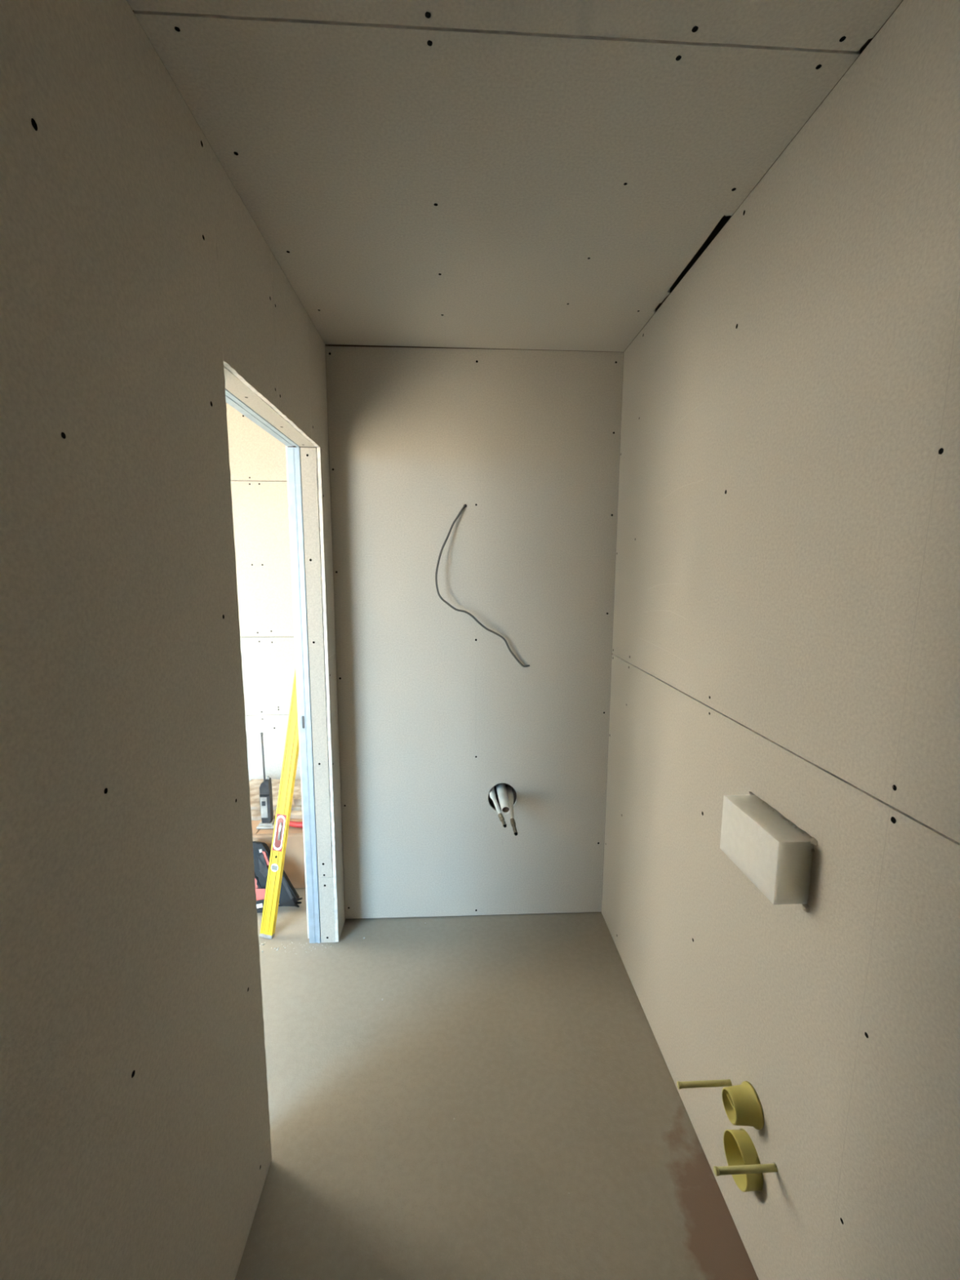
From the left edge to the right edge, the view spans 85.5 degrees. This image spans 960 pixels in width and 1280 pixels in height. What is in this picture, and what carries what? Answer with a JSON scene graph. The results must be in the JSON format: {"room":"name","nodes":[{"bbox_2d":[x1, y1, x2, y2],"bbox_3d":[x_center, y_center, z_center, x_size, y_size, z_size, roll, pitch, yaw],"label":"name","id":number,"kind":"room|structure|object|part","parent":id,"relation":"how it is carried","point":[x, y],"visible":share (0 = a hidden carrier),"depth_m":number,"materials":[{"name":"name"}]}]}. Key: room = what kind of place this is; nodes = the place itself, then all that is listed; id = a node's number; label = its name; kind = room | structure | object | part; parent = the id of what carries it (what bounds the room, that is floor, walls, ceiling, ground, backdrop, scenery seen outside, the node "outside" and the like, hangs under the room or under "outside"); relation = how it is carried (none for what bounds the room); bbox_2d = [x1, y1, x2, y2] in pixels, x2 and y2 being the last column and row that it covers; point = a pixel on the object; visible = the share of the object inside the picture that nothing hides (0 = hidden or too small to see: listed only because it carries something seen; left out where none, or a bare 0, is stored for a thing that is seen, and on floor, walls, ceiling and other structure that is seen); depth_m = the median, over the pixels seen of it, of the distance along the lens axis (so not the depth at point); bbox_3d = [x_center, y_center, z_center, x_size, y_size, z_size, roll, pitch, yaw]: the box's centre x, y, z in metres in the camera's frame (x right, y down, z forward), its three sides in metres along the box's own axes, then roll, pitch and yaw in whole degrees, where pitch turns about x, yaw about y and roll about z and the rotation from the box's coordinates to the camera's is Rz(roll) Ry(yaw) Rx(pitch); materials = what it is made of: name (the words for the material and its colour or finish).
{"room":"building under construction","nodes":[
{"label":"building under construction","id":0,"kind":"room"},
{"bbox_2d":[0,0,345,1279],"bbox_3d":[-0.637,0.158,1.211,0.139,2.600,4.150,0,8,-3],"label":"wall","id":1,"kind":"structure","parent":0,"point":[135,1140],"depth_m":0.80,"materials":[{"name":"paint"}]},
{"bbox_2d":[223,365,335,942],"bbox_3d":[-0.661,0.346,1.703,0.113,2.089,0.867,0,8,-3],"label":"door frame","id":2,"kind":"structure","parent":1,"relation":"in","point":[238,395],"depth_m":2.08,"materials":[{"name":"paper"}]},
{"bbox_2d":[226,402,300,781],"bbox_3d":[-1.966,-0.134,3.175,2.600,2.620,0.150,0,8,-3],"label":"wall","id":3,"kind":"structure","parent":0,"point":[257,460],"depth_m":3.11,"materials":[{"name":"white paint"}]},
{"bbox_2d":[325,337,635,919],"bbox_3d":[0.020,-0.011,2.358,1.316,2.620,0.200,0,8,-3],"label":"wall","id":4,"kind":"structure","parent":0,"point":[436,711],"depth_m":2.25,"materials":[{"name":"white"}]},
{"bbox_2d":[435,504,529,666],"bbox_3d":[0.013,-0.224,2.218,0.412,0.694,0.059,-1,8,-9],"label":"power cable","id":5,"kind":"object","parent":4,"relation":"hanging from","point":[464,505],"visible":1,"depth_m":2.18,"materials":[{"name":"grey plastic"}]},
{"bbox_2d":[488,786,506,827],"bbox_3d":[0.072,0.729,2.299,0.036,0.066,0.304,-1,8,-9],"label":"supply pipe","id":6,"kind":"object","parent":4,"relation":"attached to","point":[492,794],"visible":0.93,"depth_m":2.26,"materials":[{"name":"white plastic"}]},
{"bbox_2d":[495,782,510,814],"bbox_3d":[0.102,0.702,2.326,0.045,0.050,0.241,0,8,-3],"label":"drain pipe","id":7,"kind":"object","parent":4,"relation":"attached to","point":[500,788],"visible":0.95,"depth_m":2.28,"materials":[{"name":"white plastic"}]},
{"bbox_2d":[506,785,518,835],"bbox_3d":[0.141,0.750,2.300,0.029,0.087,0.311,0,8,-2],"label":"supply pipe","id":8,"kind":"object","parent":4,"relation":"attached to","point":[508,788],"visible":0.93,"depth_m":2.29,"materials":[{"name":"white plastic"}]},
{"bbox_2d":[235,888,758,1279],"bbox_3d":[-1.194,1.506,1.373,4.050,0.120,4.350,0,8,-3],"label":"floor","id":9,"kind":"structure","parent":0,"point":[532,1033],"depth_m":1.55,"materials":[{"name":"beige concrete"}]},
{"bbox_2d":[252,840,302,912],"bbox_3d":[-0.996,1.137,2.514,0.283,0.308,0.184,0,8,-3],"label":"gun","id":10,"kind":"object","parent":9,"relation":"on","point":[289,896],"visible":0.59,"depth_m":2.49,"materials":[{"name":"black plastic"}]},
{"bbox_3d":[-1.044,1.086,2.495,0.072,0.100,0.034,7,10,38],"label":"motor","id":11,"kind":"part","parent":10,"relation":"part of","materials":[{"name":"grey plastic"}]},
{"bbox_3d":[-0.941,1.158,2.492,0.130,0.143,0.014,5,9,30],"label":"guide rail","id":12,"kind":"part","parent":10,"relation":"part of","materials":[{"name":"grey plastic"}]},
{"bbox_2d":[251,818,305,888],"bbox_3d":[-1.124,1.073,2.941,0.610,0.301,0.665,0,8,-3],"label":"cardboard box","id":13,"kind":"object","parent":9,"relation":"on","point":[294,862],"visible":0.05,"depth_m":2.62,"materials":[{"name":"brown cardboard"}]},
{"bbox_2d":[256,732,275,829],"bbox_3d":[-1.088,0.712,2.641,0.100,0.497,0.070,0,8,-3],"label":"radio","id":14,"kind":"object","parent":13,"relation":"on","point":[265,788],"visible":0.87,"depth_m":2.64,"materials":[{"name":"grey plastic"}]},
{"bbox_3d":[-1.096,0.601,2.625,0.012,0.250,0.010,0,8,-3],"label":"rod","id":15,"kind":"part","parent":14,"relation":"part of","materials":[{"name":"grey metal"}]},
{"bbox_3d":[-1.098,0.852,2.640,0.034,0.110,0.005,0,8,-3],"label":"plate","id":16,"kind":"part","parent":14,"relation":"part of","materials":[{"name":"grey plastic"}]},
{"bbox_2d":[250,809,302,820],"bbox_3d":[-1.110,0.908,2.952,0.637,0.022,0.435,0,8,-3],"label":"board offcut","id":17,"kind":"object","parent":13,"relation":"on","point":[255,814],"visible":0.1,"depth_m":2.75,"materials":[{"name":"beige wood"}]},
{"bbox_2d":[248,778,302,810],"bbox_3d":[-1.111,0.883,2.980,0.565,0.019,0.370,0,8,1],"label":"board offcut","id":18,"kind":"object","parent":17,"relation":"on","point":[255,784],"visible":0.21,"depth_m":2.97,"materials":[{"name":"beige wood"}]},
{"bbox_2d":[293,786,302,805],"bbox_3d":[-0.920,0.862,2.939,0.212,0.034,0.250,0,8,-3],"label":"board offcut","id":19,"kind":"object","parent":18,"relation":"on","point":[297,800],"visible":0.16,"depth_m":2.81,"materials":[{"name":"beige wood"}]},
{"bbox_2d":[288,821,302,827],"bbox_3d":[-0.966,0.940,2.667,0.222,0.034,0.049,2,8,14],"label":"pliers","id":20,"kind":"object","parent":13,"relation":"on","point":[292,824],"visible":0.3,"depth_m":2.64,"materials":[{"name":"red plastic"}]},
{"bbox_2d":[259,669,298,939],"bbox_3d":[-0.870,0.702,2.323,0.063,1.215,0.304,5,10,33],"label":"spirit level","id":21,"kind":"object","parent":9,"relation":"on","point":[288,773],"visible":0.78,"depth_m":2.31,"materials":[{"name":"yellow metal"}]},
{"bbox_3d":[-0.909,1.008,2.298,0.028,0.021,0.005,2,8,9],"label":"badge plate","id":22,"kind":"part","parent":21,"relation":"part of","materials":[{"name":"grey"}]},
{"bbox_2d":[259,922,569,1194],"bbox_3d":[-0.232,1.357,2.018,1.536,0.011,0.596,6,10,36],"label":"crumbs","id":23,"kind":"object","parent":9,"relation":"on","point":[277,949],"visible":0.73,"depth_m":2.23,"materials":[{"name":"grey"}]},
{"bbox_2d":[126,0,903,351],"bbox_3d":[0.062,-1.128,1.040,1.560,0.200,4.300,0,8,-3],"label":"ceiling","id":24,"kind":"structure","parent":0,"point":[541,175],"depth_m":1.05,"materials":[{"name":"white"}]},
{"bbox_2d":[601,0,959,1279],"bbox_3d":[0.754,0.210,0.809,0.210,2.620,3.200,0,8,-3],"label":"wall","id":25,"kind":"structure","parent":0,"point":[786,633],"depth_m":1.00,"materials":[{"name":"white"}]},
{"bbox_2d":[676,1079,732,1088],"bbox_3d":[0.602,1.124,1.317,0.206,0.016,0.016,0,8,-3],"label":"stud sleeve","id":26,"kind":"object","parent":25,"relation":"attached to","point":[723,1082],"visible":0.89,"depth_m":1.31,"materials":[{"name":"yellow plastic"}]},
{"bbox_2d":[721,1080,764,1129],"bbox_3d":[0.641,1.089,1.217,0.119,0.085,0.085,0,8,-3],"label":"plug","id":27,"kind":"object","parent":25,"relation":"attached to","point":[742,1105],"visible":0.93,"depth_m":1.19,"materials":[{"name":"yellow plastic"}]},
{"bbox_2d":[723,1128,763,1191],"bbox_3d":[0.651,1.231,1.232,0.097,0.105,0.105,0,8,-3],"label":"plug","id":28,"kind":"object","parent":25,"relation":"attached to","point":[740,1149],"visible":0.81,"depth_m":1.23,"materials":[{"name":"yellow plastic"}]},
{"bbox_2d":[713,1163,777,1176],"bbox_3d":[0.612,1.151,1.131,0.206,0.016,0.016,0,8,-3],"label":"stud sleeve","id":29,"kind":"object","parent":25,"relation":"attached to","point":[771,1167],"visible":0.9,"depth_m":1.12,"materials":[{"name":"yellow plastic"}]},
{"bbox_2d":[720,795,813,904],"bbox_3d":[0.652,0.444,1.127,0.152,0.134,0.210,0,8,-3],"label":"foam block","id":30,"kind":"object","parent":25,"relation":"attached to","point":[774,855],"visible":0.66,"depth_m":1.06,"materials":[{"name":"white plastic"}]}
]}

